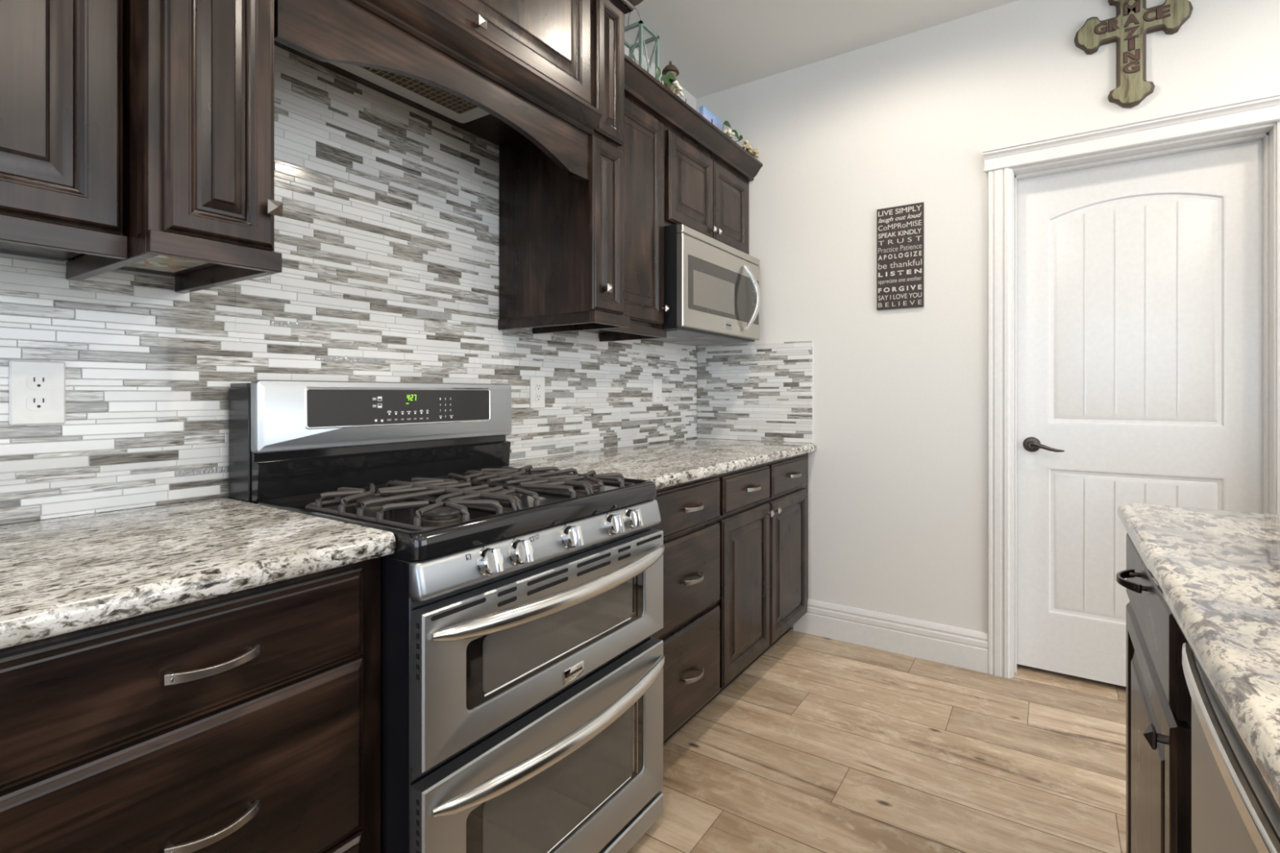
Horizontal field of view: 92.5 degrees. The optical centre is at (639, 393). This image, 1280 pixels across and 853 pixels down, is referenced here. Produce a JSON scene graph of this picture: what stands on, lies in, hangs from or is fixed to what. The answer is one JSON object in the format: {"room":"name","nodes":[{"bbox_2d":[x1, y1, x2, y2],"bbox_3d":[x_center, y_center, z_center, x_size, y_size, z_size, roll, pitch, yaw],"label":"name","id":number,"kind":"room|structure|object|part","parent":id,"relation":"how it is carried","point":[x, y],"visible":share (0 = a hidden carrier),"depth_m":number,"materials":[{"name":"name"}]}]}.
{"room":"kitchen","nodes":[
{"label":"kitchen","id":0,"kind":"room"},
{"bbox_2d":[0,42,696,497],"bbox_3d":[-1.472,-0.195,0.747,0.100,2.793,7.000,0,0,34],"label":"wall","id":1,"kind":"structure","parent":0,"point":[691,100],"depth_m":1.55,"materials":[{"name":"paint"}]},
{"bbox_2d":[0,0,127,261],"bbox_3d":[-1.192,-0.744,0.741,0.370,1.048,0.822,0,0,34],"label":"upper cabinet","id":2,"kind":"object","parent":1,"relation":"attached to","point":[61,61],"visible":1,"depth_m":0.93,"materials":[{"name":"brown wood"}]},
{"bbox_3d":[-0.953,-0.749,0.823,0.011,0.864,0.295,0,0,34],"label":"panel","id":3,"kind":"part","parent":2,"relation":"part of","materials":[{"name":"brown wood"}]},
{"bbox_3d":[-1.199,-0.238,0.746,0.336,0.036,0.822,0,0,34],"label":"light rail","id":4,"kind":"part","parent":2,"relation":"part of","materials":[{"name":"brown wood"}]},
{"bbox_2d":[66,0,282,293],"bbox_3d":[-0.871,-0.744,1.141,0.457,1.048,0.196,0,0,34],"label":"upper cabinet","id":5,"kind":"object","parent":1,"relation":"attached to","point":[200,207],"visible":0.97,"depth_m":1.02,"materials":[{"name":"brown wood"}]},
{"bbox_3d":[-0.878,-0.237,1.146,0.423,0.035,0.196,0,0,34],"label":"light rail","id":6,"kind":"part","parent":5,"relation":"part of","materials":[{"name":"brown wood"}]},
{"bbox_3d":[-0.708,-0.525,1.038,0.020,0.533,0.164,0,0,34],"label":"door","id":7,"kind":"part","parent":5,"relation":"part of","materials":[{"name":"brown wood"}]},
{"bbox_3d":[-0.705,-0.525,1.036,0.011,0.447,0.078,0,0,34],"label":"panel","id":8,"kind":"part","parent":5,"relation":"part of","materials":[{"name":"brown wood"}]},
{"bbox_3d":[-0.648,-0.329,1.086,0.026,0.025,0.025,0,0,34],"label":"knob","id":9,"kind":"part","parent":5,"relation":"part of","materials":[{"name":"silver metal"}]},
{"bbox_2d":[0,44,697,524],"bbox_3d":[-0.645,-0.301,1.881,0.007,1.107,3.405,0,0,34],"label":"tile backsplash","id":10,"kind":"structure","parent":1,"relation":"attached to","point":[387,233],"depth_m":1.59,"materials":[{"name":"tile"}]},
{"bbox_2d":[8,360,65,425],"bbox_3d":[-1.128,-0.002,1.148,0.008,0.120,0.077,0,0,34],"label":"wall outlet","id":11,"kind":"object","parent":10,"relation":"attached to","point":[37,388],"visible":1,"depth_m":1.14,"materials":[{"name":"plastic"}]},
{"bbox_2d":[26,395,50,410],"bbox_3d":[-1.126,0.018,1.147,0.003,0.029,0.033,0,0,34],"label":"socket","id":12,"kind":"object","parent":11,"relation":"attached to","point":[33,402],"depth_m":1.15,"materials":[{"name":"plastic"}]},
{"bbox_2d":[26,374,50,390],"bbox_3d":[-1.126,-0.021,1.147,0.003,0.029,0.033,0,0,34],"label":"socket","id":13,"kind":"object","parent":11,"relation":"attached to","point":[33,382],"depth_m":1.15,"materials":[{"name":"plastic"}]},
{"bbox_2d":[529,376,544,408],"bbox_3d":[-0.378,-0.005,2.265,0.008,0.118,0.076,0,0,34],"label":"wall outlet","id":14,"kind":"object","parent":10,"relation":"attached to","point":[536,383],"visible":1,"depth_m":2.26,"materials":[{"name":"plastic"}]},
{"bbox_2d":[535,393,542,401],"bbox_3d":[-0.376,0.015,2.264,0.003,0.029,0.033,0,0,34],"label":"socket","id":15,"kind":"object","parent":14,"relation":"attached to","point":[538,396],"depth_m":2.26,"materials":[{"name":"plastic"}]},
{"bbox_2d":[535,382,542,391],"bbox_3d":[-0.376,-0.025,2.264,0.003,0.029,0.033,0,0,34],"label":"socket","id":16,"kind":"object","parent":14,"relation":"attached to","point":[538,385],"depth_m":2.26,"materials":[{"name":"plastic"}]},
{"bbox_2d":[653,377,662,403],"bbox_3d":[0.086,-0.014,2.954,0.009,0.120,0.075,0,0,34],"label":"wall switch","id":17,"kind":"object","parent":10,"relation":"attached to","point":[657,383],"visible":1,"depth_m":2.94,"materials":[{"name":"plastic"}]},
{"bbox_2d":[274,0,602,182],"bbox_3d":[-0.556,-0.961,1.599,0.453,0.614,0.914,0,0,34],"label":"upper cabinet","id":18,"kind":"object","parent":1,"relation":"attached to","point":[526,64],"visible":0.99,"depth_m":1.53,"materials":[{"name":"brown wood"}]},
{"bbox_2d":[328,62,489,123],"bbox_3d":[-0.566,-0.847,1.607,0.325,0.016,0.527,0,0,34],"label":"hood insert","id":19,"kind":"object","parent":18,"relation":"attached to","point":[450,105],"visible":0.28,"depth_m":1.71,"materials":[{"name":"grey paint"}]},
{"bbox_3d":[-0.396,-0.822,1.491,0.067,0.060,0.913,0,0,34],"label":"moulding","id":20,"kind":"part","parent":18,"relation":"part of","materials":[{"name":"brown wood"}]},
{"bbox_3d":[-0.383,-0.898,1.482,0.026,0.025,0.025,0,0,34],"label":"knob","id":21,"kind":"part","parent":18,"relation":"part of","materials":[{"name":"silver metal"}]},
{"bbox_3d":[-0.403,-1.059,1.492,0.020,0.378,0.896,0,0,34],"label":"door","id":22,"kind":"part","parent":18,"relation":"part of","materials":[{"name":"brown wood"}]},
{"bbox_3d":[-0.400,-1.059,1.490,0.011,0.256,0.774,0,0,34],"label":"panel","id":23,"kind":"part","parent":18,"relation":"part of","materials":[{"name":"brown wood"}]},
{"bbox_2d":[611,0,643,13],"bbox_3d":[-0.551,-1.308,1.591,0.487,0.080,1.412,0,0,34],"label":"crown molding","id":24,"kind":"structure","parent":18,"relation":"attached to","point":[626,6],"depth_m":2.02,"materials":[{"name":"brown wood"}]},
{"bbox_2d":[497,0,630,333],"bbox_3d":[-0.251,-0.744,2.057,0.449,1.048,0.192,0,0,34],"label":"upper cabinet","id":25,"kind":"object","parent":1,"relation":"attached to","point":[562,234],"visible":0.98,"depth_m":1.97,"materials":[{"name":"brown wood"}]},
{"bbox_3d":[-0.261,-0.237,2.066,0.423,0.035,0.188,0,0,34],"label":"light rail","id":26,"kind":"part","parent":25,"relation":"part of","materials":[{"name":"brown wood"}]},
{"bbox_3d":[-0.103,-0.525,1.940,0.020,0.533,0.162,0,0,34],"label":"door","id":27,"kind":"part","parent":25,"relation":"part of","materials":[{"name":"brown wood"}]},
{"bbox_3d":[-0.100,-0.525,1.938,0.011,0.447,0.076,0,0,34],"label":"panel","id":28,"kind":"part","parent":25,"relation":"part of","materials":[{"name":"brown wood"}]},
{"bbox_3d":[-0.098,-1.030,1.947,0.020,0.435,0.144,0,0,34],"label":"door","id":29,"kind":"part","parent":25,"relation":"part of","materials":[{"name":"brown wood"}]},
{"bbox_3d":[-0.097,-0.329,1.908,0.026,0.025,0.025,0,0,34],"label":"knob","id":30,"kind":"part","parent":25,"relation":"part of","materials":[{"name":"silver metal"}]},
{"bbox_3d":[-0.095,-1.030,1.945,0.011,0.349,0.058,0,0,34],"label":"panel","id":31,"kind":"part","parent":25,"relation":"part of","materials":[{"name":"brown wood"}]},
{"bbox_2d":[579,93,669,342],"bbox_3d":[-0.128,-0.669,2.331,0.347,0.898,0.400,0,0,34],"label":"upper cabinet","id":32,"kind":"object","parent":1,"relation":"attached to","point":[643,131],"visible":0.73,"depth_m":2.29,"materials":[{"name":"brown wood"}]},
{"bbox_3d":[-0.139,-0.236,2.339,0.321,0.033,0.400,0,0,34],"label":"light rail","id":33,"kind":"part","parent":32,"relation":"part of","materials":[{"name":"brown wood"}]},
{"bbox_3d":[-0.012,-0.667,2.251,0.011,0.669,0.258,0,0,34],"label":"panel","id":34,"kind":"part","parent":32,"relation":"part of","materials":[{"name":"brown wood"}]},
{"bbox_2d":[624,7,659,80],"bbox_3d":[-0.017,-1.344,2.493,0.142,0.451,0.132,0,0,34],"label":"lantern","id":35,"kind":"object","parent":32,"relation":"on","point":[641,24],"visible":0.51,"depth_m":2.45,"materials":[{"name":"green paint"}]},
{"bbox_3d":[-0.017,-1.514,2.493,0.004,0.112,0.114,0,0,34],"label":"bail handle","id":36,"kind":"part","parent":35,"relation":"part of","materials":[{"name":"grey metal"}]},
{"bbox_3d":[-0.015,-0.667,2.253,0.020,0.791,0.380,0,0,34],"label":"door","id":37,"kind":"part","parent":32,"relation":"part of","materials":[{"name":"brown wood"}]},
{"bbox_3d":[0.103,-0.332,2.388,0.026,0.025,0.025,0,0,34],"label":"knob","id":38,"kind":"part","parent":32,"relation":"part of","materials":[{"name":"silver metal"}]},
{"bbox_2d":[662,120,748,254],"bbox_3d":[0.218,-0.893,2.846,0.346,0.450,0.840,0,0,34],"label":"upper cabinet","id":39,"kind":"object","parent":1,"relation":"attached to","point":[702,193],"visible":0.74,"depth_m":2.67,"materials":[{"name":"brown wood"}]},
{"bbox_2d":[655,66,684,97],"bbox_3d":[0.111,-1.201,2.435,0.070,0.159,0.183,0,0,34],"label":"flower spray","id":40,"kind":"object","parent":39,"relation":"on","point":[672,81],"visible":0.83,"depth_m":2.44,"materials":[{"name":"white plant"}]},
{"bbox_2d":[662,60,679,94],"bbox_3d":[0.129,-1.265,2.593,0.074,0.292,0.074,0,0,34],"label":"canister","id":41,"kind":"object","parent":39,"relation":"on","point":[671,68],"visible":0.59,"depth_m":2.57,"materials":[{"name":"brown ceramic"}]},
{"bbox_2d":[663,71,677,94],"bbox_3d":[0.129,-1.236,2.593,0.060,0.234,0.060,0,0,34],"label":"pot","id":42,"kind":"object","parent":41,"relation":"on","point":[675,73],"depth_m":2.57,"materials":[{"name":"ceramic"}]},
{"bbox_3d":[0.129,-1.382,2.593,0.074,0.058,0.074,0,0,34],"label":"lid","id":43,"kind":"part","parent":41,"relation":"part of","materials":[{"name":"brown ceramic"}]},
{"bbox_3d":[0.218,-0.874,2.600,0.020,0.359,0.381,0,0,34],"label":"door","id":44,"kind":"part","parent":39,"relation":"part of","materials":[{"name":"brown wood"}]},
{"bbox_3d":[0.221,-0.874,2.598,0.011,0.247,0.269,0,0,34],"label":"panel","id":45,"kind":"part","parent":39,"relation":"part of","materials":[{"name":"brown wood"}]},
{"bbox_2d":[624,53,762,181],"bbox_3d":[0.242,-1.121,2.591,0.073,0.075,1.242,0,0,34],"label":"crown molding","id":46,"kind":"structure","parent":39,"relation":"attached to","point":[640,86],"depth_m":2.49,"materials":[{"name":"brown wood"}]},
{"bbox_2d":[646,223,760,345],"bbox_3d":[0.244,-0.457,2.781,0.460,0.416,0.758,0,0,34],"label":"microwave","id":47,"kind":"object","parent":39,"relation":"attached to","point":[712,293],"visible":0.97,"depth_m":2.58,"materials":[{"name":"silver metal"}]},
{"bbox_3d":[0.367,-0.445,2.699,0.027,0.362,0.758,0,0,34],"label":"door","id":48,"kind":"part","parent":47,"relation":"part of","materials":[{"name":"silver metal"}]},
{"bbox_3d":[0.521,-0.442,2.838,0.081,0.306,0.040,0,0,10],"label":"handle","id":49,"kind":"part","parent":47,"relation":"part of","materials":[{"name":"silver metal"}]},
{"bbox_2d":[698,106,721,130],"bbox_3d":[0.329,-1.209,2.846,0.021,0.182,0.188,0,0,34],"label":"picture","id":50,"kind":"object","parent":39,"relation":"on","point":[705,113],"visible":0.38,"depth_m":2.82,"materials":[{"name":"blue paper"}]},
{"bbox_3d":[0.333,-0.733,2.730,0.026,0.025,0.025,0,0,34],"label":"knob","id":51,"kind":"part","parent":39,"relation":"part of","materials":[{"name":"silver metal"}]},
{"bbox_3d":[0.360,-0.733,2.772,0.026,0.025,0.025,0,0,34],"label":"knob","id":52,"kind":"part","parent":39,"relation":"part of","materials":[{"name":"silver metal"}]},
{"bbox_3d":[0.431,-0.874,2.918,0.020,0.359,0.365,0,0,34],"label":"door","id":53,"kind":"part","parent":39,"relation":"part of","materials":[{"name":"brown wood"}]},
{"bbox_3d":[0.434,-0.874,2.916,0.011,0.247,0.253,0,0,34],"label":"panel","id":54,"kind":"part","parent":39,"relation":"part of","materials":[{"name":"brown wood"}]},
{"bbox_2d":[721,120,742,142],"bbox_3d":[0.437,-1.195,2.886,0.145,0.148,0.079,0,0,-22],"label":"flower spray","id":55,"kind":"object","parent":39,"relation":"on","point":[730,134],"visible":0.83,"depth_m":2.87,"materials":[{"name":"white plant"}]},
{"bbox_2d":[742,139,759,157],"bbox_3d":[0.524,-1.172,3.018,0.087,0.102,0.160,0,0,34],"label":"flower spray","id":56,"kind":"object","parent":39,"relation":"on","point":[753,152],"visible":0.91,"depth_m":2.99,"materials":[{"name":"beige plant"}]},
{"bbox_2d":[624,0,1017,98],"bbox_3d":[0.894,-1.638,-0.841,5.800,0.106,7.000,0,0,34],"label":"ceiling","id":57,"kind":"structure","parent":0,"point":[714,46],"depth_m":2.68,"materials":[{"name":"paint"}]},
{"bbox_2d":[627,628,1125,852],"bbox_3d":[0.922,1.177,-0.800,5.600,0.050,6.900,0,0,34],"label":"floor","id":58,"kind":"structure","parent":0,"point":[821,744],"depth_m":1.92,"materials":[{"name":"brown wood"}]},
{"bbox_2d":[0,556,380,852],"bbox_3d":[-0.992,0.714,0.772,0.668,0.876,1.096,0,0,34],"label":"base cabinet","id":59,"kind":"object","parent":58,"relation":"on","point":[246,721],"visible":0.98,"depth_m":0.83,"materials":[{"name":"brown wood"}]},
{"bbox_3d":[-0.594,0.586,0.842,0.020,0.284,0.453,0,0,34],"label":"drawer","id":60,"kind":"part","parent":59,"relation":"part of","materials":[{"name":"brown wood"}]},
{"bbox_2d":[0,497,395,648],"bbox_3d":[-0.996,0.257,0.775,0.657,0.038,1.096,0,0,34],"label":"countertop","id":61,"kind":"structure","parent":59,"relation":"on","point":[64,575],"depth_m":0.91,"materials":[{"name":"white stone"}]},
{"bbox_3d":[-0.572,0.590,0.828,0.034,0.015,0.115,0,0,34],"label":"pull handle","id":62,"kind":"part","parent":59,"relation":"part of","materials":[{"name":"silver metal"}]},
{"bbox_3d":[-0.572,0.367,0.828,0.034,0.015,0.115,0,0,34],"label":"pull handle","id":63,"kind":"part","parent":59,"relation":"part of","materials":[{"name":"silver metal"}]},
{"bbox_3d":[-0.594,0.887,0.842,0.020,0.306,0.453,0,0,34],"label":"drawer","id":64,"kind":"part","parent":59,"relation":"part of","materials":[{"name":"brown wood"}]},
{"bbox_2d":[228,379,664,852],"bbox_3d":[-0.410,0.561,1.502,0.777,1.183,0.760,0,0,34],"label":"gas range","id":65,"kind":"object","parent":58,"relation":"on","point":[522,665],"visible":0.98,"depth_m":1.32,"materials":[{"name":"silver metal"}]},
{"bbox_3d":[-0.592,0.242,1.349,0.065,0.010,0.065,0,0,34],"label":"burner","id":66,"kind":"part","parent":65,"relation":"part of","materials":[{"name":"black metal"}]},
{"bbox_3d":[-0.616,0.034,1.645,0.003,0.089,0.552,0,0,34],"label":"display panel","id":67,"kind":"part","parent":65,"relation":"part of","materials":[{"name":"black glass"}]},
{"bbox_3d":[-0.393,0.242,1.215,0.076,0.010,0.076,0,0,34],"label":"burner","id":68,"kind":"part","parent":65,"relation":"part of","materials":[{"name":"black metal"}]},
{"bbox_2d":[257,467,656,561],"bbox_3d":[-0.397,0.259,1.492,0.574,0.050,0.756,0,0,34],"label":"cooktop","id":69,"kind":"object","parent":65,"relation":"in","point":[444,533],"depth_m":1.29,"materials":[{"name":"black metal"}]},
{"bbox_3d":[-0.277,0.312,1.133,0.035,0.052,0.051,0,0,34],"label":"burner knob","id":70,"kind":"part","parent":65,"relation":"part of","materials":[{"name":"silver metal"}]},
{"bbox_3d":[-0.233,0.312,1.198,0.035,0.052,0.051,0,0,34],"label":"burner knob","id":71,"kind":"part","parent":65,"relation":"part of","materials":[{"name":"silver metal"}]},
{"bbox_3d":[-0.165,0.316,1.337,0.032,0.067,0.756,0,0,34],"label":"control panel","id":72,"kind":"part","parent":65,"relation":"part of","materials":[{"name":"silver metal"}]},
{"bbox_3d":[-0.161,0.857,1.334,0.034,0.394,0.756,0,0,34],"label":"oven door","id":73,"kind":"part","parent":65,"relation":"part of","materials":[{"name":"silver metal"}]},
{"bbox_3d":[-0.161,0.497,1.334,0.034,0.262,0.756,0,0,34],"label":"oven door","id":74,"kind":"part","parent":65,"relation":"part of","materials":[{"name":"silver metal"}]},
{"bbox_3d":[-0.117,0.705,1.307,0.072,0.038,0.734,0,0,34],"label":"door handle","id":75,"kind":"part","parent":65,"relation":"part of","materials":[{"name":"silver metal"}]},
{"bbox_3d":[-0.117,0.411,1.307,0.072,0.038,0.734,0,0,34],"label":"door handle","id":76,"kind":"part","parent":65,"relation":"part of","materials":[{"name":"silver metal"}]},
{"bbox_3d":[-0.153,0.849,1.324,0.001,0.194,0.483,0,0,34],"label":"viewing pane","id":77,"kind":"part","parent":65,"relation":"part of","materials":[{"name":"black glass"}]},
{"bbox_3d":[-0.153,0.499,1.324,0.001,0.105,0.483,0,0,34],"label":"viewing pane","id":78,"kind":"part","parent":65,"relation":"part of","materials":[{"name":"black glass"}]},
{"bbox_3d":[-0.148,0.312,1.325,0.035,0.052,0.051,0,0,34],"label":"burner knob","id":79,"kind":"part","parent":65,"relation":"part of","materials":[{"name":"silver metal"}]},
{"bbox_3d":[-0.139,0.242,1.594,0.091,0.010,0.091,0,0,34],"label":"burner","id":80,"kind":"part","parent":65,"relation":"part of","materials":[{"name":"black metal"}]},
{"bbox_3d":[-0.063,0.312,1.452,0.035,0.052,0.051,0,0,34],"label":"burner knob","id":81,"kind":"part","parent":65,"relation":"part of","materials":[{"name":"silver metal"}]},
{"bbox_3d":[-0.019,0.312,1.517,0.035,0.052,0.051,0,0,34],"label":"burner knob","id":82,"kind":"part","parent":65,"relation":"part of","materials":[{"name":"silver metal"}]},
{"bbox_3d":[-0.161,1.097,1.334,0.034,0.058,0.756,0,0,34],"label":"panel","id":83,"kind":"part","parent":65,"relation":"part of","materials":[{"name":"silver metal"}]},
{"bbox_2d":[651,475,719,744],"bbox_3d":[-0.110,0.714,2.085,0.668,0.876,0.538,0,0,34],"label":"base cabinet","id":84,"kind":"object","parent":58,"relation":"on","point":[690,511],"visible":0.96,"depth_m":1.94,"materials":[{"name":"brown wood"}]},
{"bbox_3d":[0.134,0.586,1.926,0.020,0.272,0.507,0,0,34],"label":"drawer","id":85,"kind":"part","parent":84,"relation":"part of","materials":[{"name":"brown wood"}]},
{"bbox_3d":[0.134,0.362,1.926,0.020,0.141,0.507,0,0,34],"label":"drawer","id":86,"kind":"part","parent":84,"relation":"part of","materials":[{"name":"brown wood"}]},
{"bbox_3d":[0.134,0.888,1.926,0.020,0.300,0.507,0,0,34],"label":"drawer","id":87,"kind":"part","parent":84,"relation":"part of","materials":[{"name":"brown wood"}]},
{"bbox_3d":[0.178,0.895,1.944,0.034,0.015,0.115,0,0,34],"label":"pull handle","id":88,"kind":"part","parent":84,"relation":"part of","materials":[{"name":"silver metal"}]},
{"bbox_3d":[0.178,0.589,1.944,0.034,0.015,0.115,0,0,34],"label":"pull handle","id":89,"kind":"part","parent":84,"relation":"part of","materials":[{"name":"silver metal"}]},
{"bbox_3d":[0.178,0.362,1.944,0.034,0.015,0.115,0,0,34],"label":"pull handle","id":90,"kind":"part","parent":84,"relation":"part of","materials":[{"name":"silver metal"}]},
{"bbox_2d":[696,453,808,714],"bbox_3d":[0.310,0.714,2.710,0.668,0.876,0.965,0,0,34],"label":"base cabinet","id":91,"kind":"object","parent":58,"relation":"on","point":[762,520],"visible":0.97,"depth_m":2.42,"materials":[{"name":"brown wood"}]},
{"bbox_2d":[508,438,817,489],"bbox_3d":[0.155,0.257,2.490,0.657,0.038,1.505,0,0,34],"label":"countertop","id":92,"kind":"structure","parent":91,"relation":"on","point":[673,463],"depth_m":2.26,"materials":[{"name":"white stone"}]},
{"bbox_3d":[0.405,0.740,2.329,0.020,0.588,0.431,0,0,34],"label":"door","id":93,"kind":"part","parent":91,"relation":"part of","materials":[{"name":"brown wood"}]},
{"bbox_3d":[0.409,0.362,2.336,0.020,0.135,0.427,0,0,34],"label":"drawer","id":94,"kind":"part","parent":91,"relation":"part of","materials":[{"name":"brown wood"}]},
{"bbox_3d":[0.407,0.740,2.327,0.011,0.476,0.319,0,0,34],"label":"panel","id":95,"kind":"part","parent":91,"relation":"part of","materials":[{"name":"brown wood"}]},
{"bbox_3d":[0.438,0.360,2.333,0.034,0.015,0.115,0,0,34],"label":"pull handle","id":96,"kind":"part","parent":91,"relation":"part of","materials":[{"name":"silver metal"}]},
{"bbox_3d":[0.531,0.484,2.477,0.026,0.025,0.025,0,0,34],"label":"knob","id":97,"kind":"part","parent":91,"relation":"part of","materials":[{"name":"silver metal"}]},
{"bbox_3d":[0.574,0.484,2.541,0.026,0.025,0.025,0,0,34],"label":"knob","id":98,"kind":"part","parent":91,"relation":"part of","materials":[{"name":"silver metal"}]},
{"bbox_3d":[0.658,0.740,2.707,0.020,0.588,0.450,0,0,34],"label":"door","id":99,"kind":"part","parent":91,"relation":"part of","materials":[{"name":"brown wood"}]},
{"bbox_3d":[0.664,0.362,2.716,0.020,0.135,0.439,0,0,34],"label":"drawer","id":100,"kind":"part","parent":91,"relation":"part of","materials":[{"name":"brown wood"}]},
{"bbox_3d":[0.661,0.740,2.705,0.011,0.476,0.338,0,0,34],"label":"panel","id":101,"kind":"part","parent":91,"relation":"part of","materials":[{"name":"brown wood"}]},
{"bbox_3d":[0.694,0.360,2.714,0.034,0.015,0.115,0,0,34],"label":"pull handle","id":102,"kind":"part","parent":91,"relation":"part of","materials":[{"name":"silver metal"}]},
{"bbox_2d":[1115,533,1191,852],"bbox_3d":[0.697,0.714,0.026,0.935,0.876,2.580,0,0,34],"label":"base cabinet","id":103,"kind":"object","parent":58,"relation":"on","point":[1158,700],"visible":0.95,"depth_m":0.97,"materials":[{"name":"brown wood"}]},
{"bbox_3d":[0.868,0.330,1.086,0.038,0.015,0.113,0,0,34],"label":"pull handle","id":104,"kind":"part","parent":103,"relation":"part of","materials":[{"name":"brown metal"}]},
{"bbox_3d":[0.888,0.742,1.072,0.011,0.467,0.478,0,0,34],"label":"panel","id":105,"kind":"part","parent":103,"relation":"part of","materials":[{"name":"brown wood"}]},
{"bbox_3d":[0.720,0.480,0.856,0.026,0.025,0.025,0,0,34],"label":"knob","id":106,"kind":"part","parent":103,"relation":"part of","materials":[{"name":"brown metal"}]},
{"bbox_3d":[0.891,0.742,1.070,0.020,0.589,0.600,0,0,34],"label":"door","id":107,"kind":"part","parent":103,"relation":"part of","materials":[{"name":"brown wood"}]},
{"bbox_3d":[0.891,0.363,1.070,0.020,0.147,0.600,0,0,34],"label":"drawer","id":108,"kind":"part","parent":103,"relation":"part of","materials":[{"name":"brown wood"}]},
{"bbox_2d":[1117,502,1279,808],"bbox_3d":[0.722,0.257,0.007,0.952,0.038,2.616,0,0,34],"label":"countertop","id":109,"kind":"structure","parent":103,"relation":"on","point":[1217,572],"depth_m":0.73,"materials":[{"name":"white stone"}]},
{"bbox_2d":[1182,643,1279,852],"bbox_3d":[0.754,0.662,0.300,0.686,0.770,0.602,0,0,34],"label":"dishwasher","id":110,"kind":"object","parent":103,"relation":"in","point":[1234,810],"visible":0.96,"depth_m":0.57,"materials":[{"name":"silver metal"}]},
{"bbox_2d":[696,0,1279,632],"bbox_3d":[2.702,-0.195,1.761,5.700,2.793,0.120,0,0,34],"label":"wall","id":111,"kind":"structure","parent":0,"point":[898,468],"depth_m":2.68,"materials":[{"name":"paint"}]},
{"bbox_2d":[697,340,813,443],"bbox_3d":[0.568,-0.009,3.116,0.627,0.492,0.008,0,0,34],"label":"tile backsplash","id":112,"kind":"structure","parent":111,"relation":"attached to","point":[762,391],"depth_m":3.10,"materials":[{"name":"tile"}]},
{"bbox_2d":[793,599,988,673],"bbox_3d":[1.094,1.071,2.758,0.829,0.162,0.016,0,0,34],"label":"baseboard","id":113,"kind":"structure","parent":111,"relation":"attached to","point":[953,646],"depth_m":2.71,"materials":[{"name":"white paint"}]},
{"bbox_2d":[876,202,924,310],"bbox_3d":[1.154,-0.606,2.719,0.194,0.454,0.015,0,0,34],"label":"word sign","id":114,"kind":"object","parent":111,"relation":"attached to","point":[900,228],"visible":1,"depth_m":2.71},
{"bbox_2d":[982,92,1279,678],"bbox_3d":[1.816,0.076,2.259,0.966,2.152,0.040,0,0,34],"label":"trim","id":115,"kind":"structure","parent":111,"relation":"attached to","point":[999,162],"depth_m":2.48,"materials":[{"name":"white paint"}]},
{"bbox_2d":[1074,0,1193,107],"bbox_3d":[1.817,-1.300,2.265,0.344,0.475,0.029,0,0,34],"label":"wall cross","id":116,"kind":"object","parent":111,"relation":"attached to","point":[1131,25],"visible":1,"depth_m":2.25,"materials":[{"name":"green wood"}]},
{"bbox_2d":[1017,138,1262,686],"bbox_3d":[1.873,0.114,2.344,0.745,2.028,0.090,0,0,34],"label":"door","id":117,"kind":"structure","parent":111,"relation":"in","point":[1140,282],"depth_m":2.37,"materials":[{"name":"white paint"}]},
{"bbox_3d":[1.605,0.209,2.510,0.062,0.062,0.042,0,0,34],"label":"handle","id":118,"kind":"part","parent":117,"relation":"part of","materials":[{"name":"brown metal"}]},
{"bbox_3d":[1.634,0.215,2.459,0.115,0.036,0.019,0,0,39],"label":"lever","id":119,"kind":"part","parent":117,"relation":"part of","materials":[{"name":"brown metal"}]},
{"bbox_2d":[1012,122,1276,677],"bbox_3d":[1.870,0.118,2.337,0.775,2.068,0.154,0,0,34],"label":"trim","id":120,"kind":"structure","parent":111,"relation":"attached to","point":[1268,132],"depth_m":2.15,"materials":[{"name":"white paint"}]}
]}

